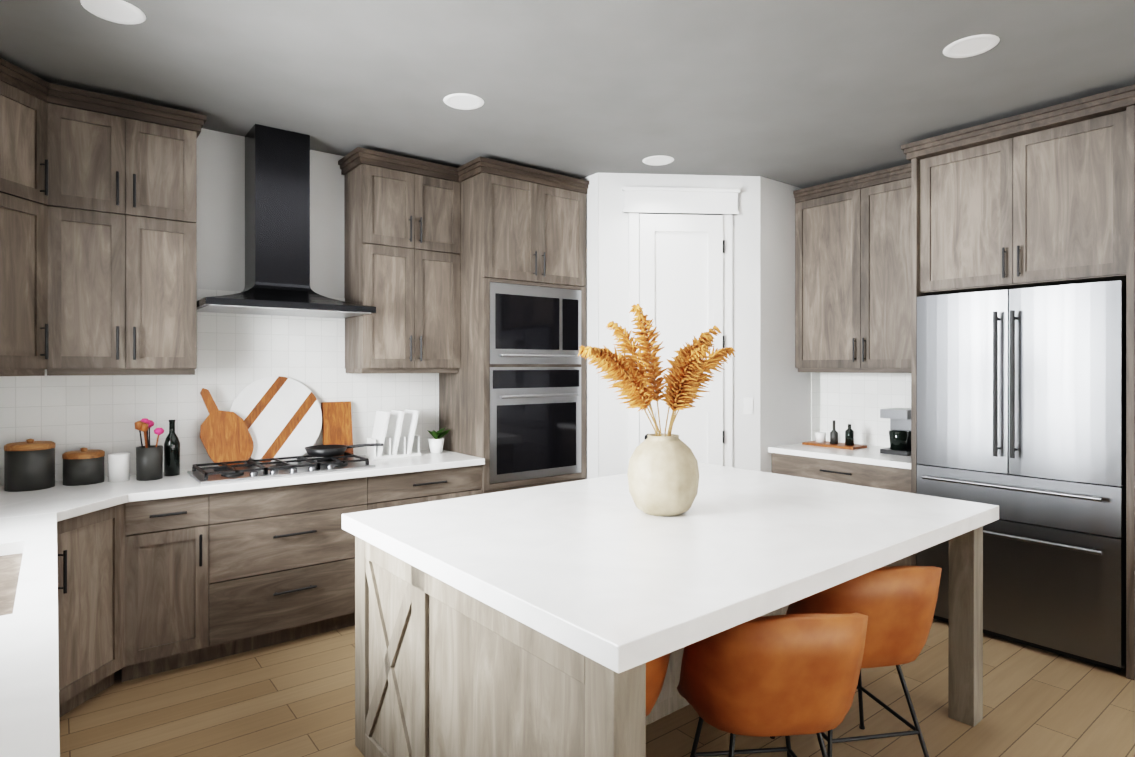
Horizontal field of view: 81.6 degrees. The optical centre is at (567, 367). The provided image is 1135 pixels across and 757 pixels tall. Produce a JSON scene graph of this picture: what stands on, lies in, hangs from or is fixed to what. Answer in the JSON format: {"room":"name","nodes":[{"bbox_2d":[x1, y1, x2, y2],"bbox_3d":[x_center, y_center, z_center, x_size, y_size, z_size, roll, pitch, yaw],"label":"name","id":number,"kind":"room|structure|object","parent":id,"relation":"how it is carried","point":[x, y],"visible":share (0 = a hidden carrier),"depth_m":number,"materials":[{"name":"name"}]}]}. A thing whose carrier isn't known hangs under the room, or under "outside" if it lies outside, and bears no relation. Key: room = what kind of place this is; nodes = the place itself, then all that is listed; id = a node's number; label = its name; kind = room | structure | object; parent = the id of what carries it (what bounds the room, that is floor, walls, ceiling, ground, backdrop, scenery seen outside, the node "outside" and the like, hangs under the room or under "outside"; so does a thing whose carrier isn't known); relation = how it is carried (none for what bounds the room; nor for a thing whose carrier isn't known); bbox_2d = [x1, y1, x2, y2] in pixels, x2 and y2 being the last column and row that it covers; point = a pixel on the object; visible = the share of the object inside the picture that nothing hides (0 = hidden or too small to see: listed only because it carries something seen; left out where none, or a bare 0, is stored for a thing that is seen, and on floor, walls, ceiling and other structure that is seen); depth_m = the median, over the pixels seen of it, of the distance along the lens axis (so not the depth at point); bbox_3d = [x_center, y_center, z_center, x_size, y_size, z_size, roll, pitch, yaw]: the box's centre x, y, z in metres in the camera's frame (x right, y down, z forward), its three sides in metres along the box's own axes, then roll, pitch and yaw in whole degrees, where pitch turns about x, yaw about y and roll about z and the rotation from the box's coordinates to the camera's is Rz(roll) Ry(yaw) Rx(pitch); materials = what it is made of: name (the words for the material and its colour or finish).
{"room":"kitchen","nodes":[
{"label":"kitchen","id":0,"kind":"room"},
{"bbox_2d":[0,450,511,517],"bbox_3d":[-1.757,0.605,3.484,2.837,0.040,0.933,0,0,-38],"label":"countertop","id":1,"kind":"structure","parent":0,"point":[179,492],"depth_m":3.34,"materials":[{"name":"white stone"}]},
{"bbox_2d":[4,439,55,491],"bbox_3d":[-2.598,0.465,3.181,0.194,0.239,0.194,0,0,-38],"label":"canister","id":2,"kind":"object","parent":1,"relation":"on","point":[29,464],"visible":1,"depth_m":3.11,"materials":[{"name":"grey"}]},
{"bbox_2d":[62,447,104,485],"bbox_3d":[-2.445,0.495,3.326,0.173,0.179,0.173,0,0,-38],"label":"canister","id":3,"kind":"object","parent":1,"relation":"on","point":[83,466],"visible":1,"depth_m":3.26,"materials":[{"name":"grey"}]},
{"bbox_2d":[107,452,130,481],"bbox_3d":[-2.312,0.515,3.391,0.100,0.139,0.100,0,0,-38],"label":"canister","id":4,"kind":"object","parent":1,"relation":"on","point":[118,467],"visible":1,"depth_m":3.35,"materials":[{"name":"white ceramic"}]},
{"bbox_2d":[134,418,163,480],"bbox_3d":[-2.195,0.424,3.443,0.131,0.320,0.185,0,0,-38],"label":"crock","id":5,"kind":"object","parent":1,"relation":"on","point":[149,462],"visible":1,"depth_m":3.39,"materials":[{"name":"grey ceramic"}]},
{"bbox_2d":[164,420,179,475],"bbox_3d":[-2.141,0.434,3.562,0.076,0.299,0.076,0,0,-38],"label":"wine bottle","id":6,"kind":"object","parent":1,"relation":"on","point":[172,455],"visible":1,"depth_m":3.54,"materials":[{"name":"black glass"}]},
{"bbox_2d":[200,388,253,465],"bbox_3d":[-1.959,0.349,3.786,0.276,0.462,0.058,0,0,-32],"label":"paddle board","id":7,"kind":"object","parent":1,"relation":"on","point":[225,436],"visible":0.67,"depth_m":3.77,"materials":[{"name":"brown wood"}]},
{"bbox_2d":[230,376,321,461],"bbox_3d":[-1.764,0.320,3.998,0.530,0.528,0.094,0,0,-38],"label":"round board","id":8,"kind":"object","parent":1,"relation":"on","point":[280,416],"visible":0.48,"depth_m":4.00,"materials":[{"name":"wood"}]},
{"bbox_2d":[187,452,375,483],"bbox_3d":[-1.612,0.561,3.737,0.900,0.048,0.445,0,0,-38],"label":"cooktop","id":9,"kind":"object","parent":1,"relation":"in","point":[254,469],"visible":0.98,"depth_m":3.65,"materials":[{"name":"silver metal"}]},
{"bbox_2d":[305,443,383,456],"bbox_3d":[-1.384,0.500,4.032,0.412,0.068,0.321,0,0,-38],"label":"pan","id":10,"kind":"object","parent":9,"relation":"on","point":[324,450],"visible":1,"depth_m":3.98,"materials":[{"name":"black metal"}]},
{"bbox_2d":[321,401,352,456],"bbox_3d":[-1.475,0.403,4.221,0.180,0.361,0.080,0,0,-38],"label":"board","id":11,"kind":"object","parent":1,"relation":"on","point":[337,423],"visible":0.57,"depth_m":4.21,"materials":[{"name":"brown wood"}]},
{"bbox_2d":[366,409,420,459],"bbox_3d":[-1.135,0.434,4.296,0.320,0.299,0.180,0,0,-38],"label":"plate rack","id":12,"kind":"object","parent":1,"relation":"on","point":[406,443],"visible":0.98,"depth_m":4.27,"materials":[{"name":"white"}]},
{"bbox_2d":[427,428,450,453],"bbox_3d":[-0.892,0.498,4.493,0.167,0.171,0.174,0,0,-38],"label":"potted plant","id":13,"kind":"object","parent":1,"relation":"on","point":[436,443],"visible":1,"depth_m":4.44,"materials":[{"name":"green plant"}]},
{"bbox_2d":[196,128,343,297],"bbox_3d":[-1.054,0.059,4.720,6.070,2.880,0.150,0,0,-38],"label":"wall","id":14,"kind":"structure","parent":0,"point":[220,223],"depth_m":3.91,"materials":[{"name":"paint"}]},
{"bbox_2d":[0,58,67,373],"bbox_3d":[-2.697,-0.640,2.941,0.688,1.300,0.633,0,0,-38],"label":"upper cabinet","id":15,"kind":"object","parent":14,"relation":"attached to","point":[33,110],"depth_m":3.04,"materials":[{"name":"brown wood"}]},
{"bbox_2d":[68,90,143,373],"bbox_3d":[-2.422,-0.640,3.319,0.420,1.300,0.374,0,0,-38],"label":"upper cabinet","id":16,"kind":"object","parent":14,"relation":"attached to","point":[106,137],"depth_m":3.25,"materials":[{"name":"brown wood"}]},
{"bbox_2d":[144,110,199,373],"bbox_3d":[-2.217,-0.640,3.508,0.374,1.300,0.328,0,0,-38],"label":"upper cabinet","id":17,"kind":"object","parent":14,"relation":"attached to","point":[171,293],"depth_m":3.43,"materials":[{"name":"brown wood"}]},
{"bbox_2d":[0,289,438,485],"bbox_3d":[-2.042,0.067,3.849,2.836,1.035,0.007,0,0,-38],"label":"backsplash","id":18,"kind":"structure","parent":14,"relation":"attached to","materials":[{"name":"tile"}]},
{"bbox_2d":[197,124,375,317],"bbox_3d":[-1.644,-0.847,3.810,0.890,1.062,0.540,0,0,-38],"label":"range hood","id":19,"kind":"object","parent":14,"relation":"attached to","point":[277,221],"visible":0.9,"depth_m":3.80,"materials":[{"name":"black metal"}]},
{"bbox_2d":[340,154,459,369],"bbox_3d":[-1.092,-0.641,4.385,0.679,1.300,0.328,0,0,-38],"label":"upper cabinet","id":20,"kind":"object","parent":14,"relation":"attached to","point":[402,219],"depth_m":4.23,"materials":[{"name":"brown wood"}]},
{"bbox_2d":[0,0,1134,188],"bbox_3d":[1.104,-1.404,1.951,6.070,0.050,7.470,0,0,-38],"label":"ceiling","id":21,"kind":"structure","parent":0,"point":[802,94],"depth_m":3.06,"materials":[{"name":"paint"}]},
{"bbox_2d":[80,0,145,23],"bbox_3d":[-1.751,-1.375,2.540,0.209,0.006,0.209,0,0,31],"label":"recessed light","id":22,"kind":"object","parent":21,"relation":"in","point":[120,11],"depth_m":2.54,"materials":[{"name":"white plastic"}]},
{"bbox_2d":[443,93,483,109],"bbox_3d":[-0.538,-1.376,3.415,0.209,0.006,0.209,0,0,28],"label":"recessed light","id":23,"kind":"object","parent":21,"relation":"in","point":[462,101],"depth_m":3.41,"materials":[{"name":"white plastic"}]},
{"bbox_2d":[643,155,673,165],"bbox_3d":[0.605,-1.377,4.389,0.209,0.006,0.209,0,0,28],"label":"recessed light","id":24,"kind":"object","parent":21,"relation":"in","point":[658,160],"depth_m":4.39,"materials":[{"name":"white plastic"}]},
{"bbox_2d":[943,34,999,57],"bbox_3d":[1.733,-1.376,2.828,0.209,0.006,0.209,0,0,31],"label":"recessed light","id":25,"kind":"object","parent":21,"relation":"in","point":[974,45],"depth_m":2.82,"materials":[{"name":"white plastic"}]},
{"bbox_2d":[581,173,598,478],"bbox_3d":[0.026,0.059,4.991,0.095,2.880,0.750,0,0,-38],"label":"wall","id":26,"kind":"structure","parent":0,"point":[592,329],"depth_m":4.72,"materials":[{"name":"paint"}]},
{"bbox_2d":[59,618,1134,756],"bbox_3d":[1.104,1.526,1.953,6.070,0.050,7.470,0,0,-38],"label":"floor","id":27,"kind":"structure","parent":0,"point":[294,698],"depth_m":2.85,"materials":[{"name":"brown wood"}]},
{"bbox_2d":[56,522,63,716],"bbox_3d":[-2.148,1.063,2.225,0.672,0.875,0.717,0,0,-38],"label":"base cabinet","id":28,"kind":"object","parent":27,"relation":"on","point":[59,525],"depth_m":2.73,"materials":[{"name":"brown wood"}]},
{"bbox_2d":[56,510,151,714],"bbox_3d":[-2.480,1.063,2.896,0.973,0.875,0.973,0,0,-38],"label":"base cabinet","id":29,"kind":"object","parent":27,"relation":"on","point":[108,557],"depth_m":2.97,"materials":[{"name":"brown wood"}]},
{"bbox_2d":[0,510,59,756],"bbox_3d":[-0.962,0.607,0.700,0.668,0.040,4.434,0,0,-38],"label":"countertop","id":30,"kind":"structure","parent":29,"relation":"on","point":[30,635],"depth_m":1.39,"materials":[{"name":"white stone"}]},
{"bbox_2d":[0,546,23,613],"bbox_3d":[-1.763,0.718,1.747,0.495,0.207,0.850,0,0,-38],"label":"sink","id":31,"kind":"object","parent":30,"relation":"in","point":[9,559],"depth_m":1.97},
{"bbox_2d":[152,506,215,674],"bbox_3d":[-2.120,1.063,3.378,0.403,0.875,0.654,0,0,-38],"label":"base cabinet","id":32,"kind":"object","parent":27,"relation":"on","point":[183,541],"depth_m":3.23,"materials":[{"name":"brown wood"}]},
{"bbox_2d":[216,486,379,658],"bbox_3d":[-1.656,1.062,3.769,0.929,0.875,0.608,0,0,-38],"label":"base cabinet","id":33,"kind":"object","parent":27,"relation":"on","point":[285,567],"depth_m":3.51,"materials":[{"name":"brown wood"}]},
{"bbox_2d":[380,474,479,508],"bbox_3d":[-1.037,1.062,4.252,0.760,0.875,0.608,0,0,-38],"label":"base cabinet","id":34,"kind":"object","parent":27,"relation":"on","point":[404,493],"depth_m":4.01,"materials":[{"name":"brown wood"}]},
{"bbox_2d":[436,162,587,493],"bbox_3d":[-0.394,0.104,4.735,0.850,2.790,0.634,0,0,-38],"label":"tall cabinet","id":35,"kind":"object","parent":27,"relation":"on","point":[466,280],"depth_m":4.44,"materials":[{"name":"brown wood"}]},
{"bbox_2d":[646,653,669,715],"bbox_3d":[0.042,1.089,2.039,0.538,0.825,0.542,0,0,-38],"label":"chair","id":36,"kind":"object","parent":27,"relation":"on","point":[656,669],"depth_m":1.93,"materials":[{"name":"leather"}]},
{"bbox_2d":[355,535,982,756],"bbox_3d":[0.457,1.074,2.714,2.180,0.855,1.564,0,0,-38],"label":"kitchen island","id":37,"kind":"object","parent":27,"relation":"on","point":[436,675],"depth_m":2.10,"materials":[{"name":"wood"}]},
{"bbox_2d":[342,463,998,682],"bbox_3d":[0.464,0.616,2.706,2.252,0.061,1.646,0,0,-38],"label":"island countertop","id":38,"kind":"structure","parent":37,"relation":"on","point":[613,587],"depth_m":2.15,"materials":[{"name":"white stone"}]},
{"bbox_2d":[578,304,735,516],"bbox_3d":[0.292,0.176,2.707,0.854,0.819,0.714,0,0,-38],"label":"vase","id":39,"kind":"object","parent":38,"relation":"on","point":[663,475],"visible":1,"depth_m":2.55,"materials":[{"name":"beige ceramic"}]},
{"bbox_2d":[677,612,867,756],"bbox_3d":[0.610,1.089,2.055,0.596,0.825,0.604,0,0,-38],"label":"chair","id":40,"kind":"object","parent":27,"relation":"on","point":[787,676],"visible":1,"depth_m":1.83,"materials":[{"name":"leather"}]},
{"bbox_2d":[772,454,916,566],"bbox_3d":[2.073,1.062,4.629,0.647,0.875,1.036,0,0,-38],"label":"base cabinet","id":41,"kind":"object","parent":27,"relation":"on","point":[882,477],"depth_m":4.34,"materials":[{"name":"brown wood"}]},
{"bbox_2d":[768,442,916,469],"bbox_3d":[2.057,0.604,4.616,0.687,0.040,1.036,0,0,-38],"label":"countertop","id":42,"kind":"structure","parent":41,"relation":"on","point":[871,455],"depth_m":4.44,"materials":[{"name":"white stone"}]},
{"bbox_2d":[802,420,866,449],"bbox_3d":[1.971,0.488,4.866,0.200,0.189,0.400,0,0,-38],"label":"tray","id":43,"kind":"object","parent":42,"relation":"on","point":[820,438],"visible":1,"depth_m":4.84,"materials":[{"name":"brown wood"}]},
{"bbox_2d":[880,408,910,455],"bbox_3d":[2.271,0.434,4.465,0.240,0.299,0.180,0,0,-38],"label":"coffee maker","id":44,"kind":"object","parent":42,"relation":"on","point":[900,432],"visible":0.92,"depth_m":4.41,"materials":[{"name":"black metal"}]},
{"bbox_2d":[770,566,941,756],"bbox_3d":[1.063,1.088,2.482,0.586,0.825,0.596,0,0,-38],"label":"chair","id":45,"kind":"object","parent":27,"relation":"on","point":[896,605],"visible":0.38,"depth_m":2.25,"materials":[{"name":"leather"}]},
{"bbox_2d":[917,280,1125,671],"bbox_3d":[2.632,0.540,3.748,0.791,1.920,0.955,0,0,-38],"label":"refrigerator","id":46,"kind":"object","parent":27,"relation":"on","point":[1021,407],"visible":0.9,"depth_m":3.44,"materials":[{"name":"grey metal"}]},
{"bbox_2d":[599,173,759,476],"bbox_3d":[0.805,0.059,4.764,1.176,2.880,0.100,0,0,-4],"label":"wall","id":47,"kind":"structure","parent":0,"point":[614,307],"depth_m":4.72,"materials":[{"name":"paint"}]},
{"bbox_2d":[622,186,739,466],"bbox_3d":[0.811,0.112,4.693,1.176,2.775,0.039,0,0,-4],"label":"door frame","id":48,"kind":"structure","parent":47,"relation":"attached to","point":[677,200],"depth_m":4.69,"materials":[{"name":"white wood"}]},
{"bbox_2d":[639,214,752,465],"bbox_3d":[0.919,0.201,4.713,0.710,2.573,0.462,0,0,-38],"label":"pantry door","id":49,"kind":"structure","parent":47,"relation":"in","point":[680,280],"depth_m":4.69,"materials":[{"name":"white wood"}]},
{"bbox_2d":[760,176,810,472],"bbox_3d":[1.672,0.059,5.038,0.780,2.880,0.100,0,0,-38],"label":"wall","id":50,"kind":"structure","parent":0,"point":[785,401],"depth_m":4.89,"materials":[{"name":"paint"}]},
{"bbox_2d":[794,166,919,369],"bbox_3d":[2.191,-0.641,4.719,0.348,1.300,1.036,0,0,-38],"label":"upper cabinet","id":51,"kind":"object","parent":50,"relation":"attached to","point":[856,296],"depth_m":4.62,"materials":[{"name":"brown wood"}]},
{"bbox_2d":[811,372,910,446],"bbox_3d":[2.278,0.296,4.788,0.129,0.575,1.037,0,0,-38],"label":"backsplash","id":52,"kind":"structure","parent":50,"relation":"attached to","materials":[{"name":"tile"}]},
{"bbox_2d":[916,98,1134,295],"bbox_3d":[2.696,-0.870,3.795,0.687,0.840,0.980,0,0,-38],"label":"upper cabinet","id":53,"kind":"object","parent":0,"relation":"attached to","point":[1049,201],"depth_m":3.52,"materials":[{"name":"brown wood"}]}
]}

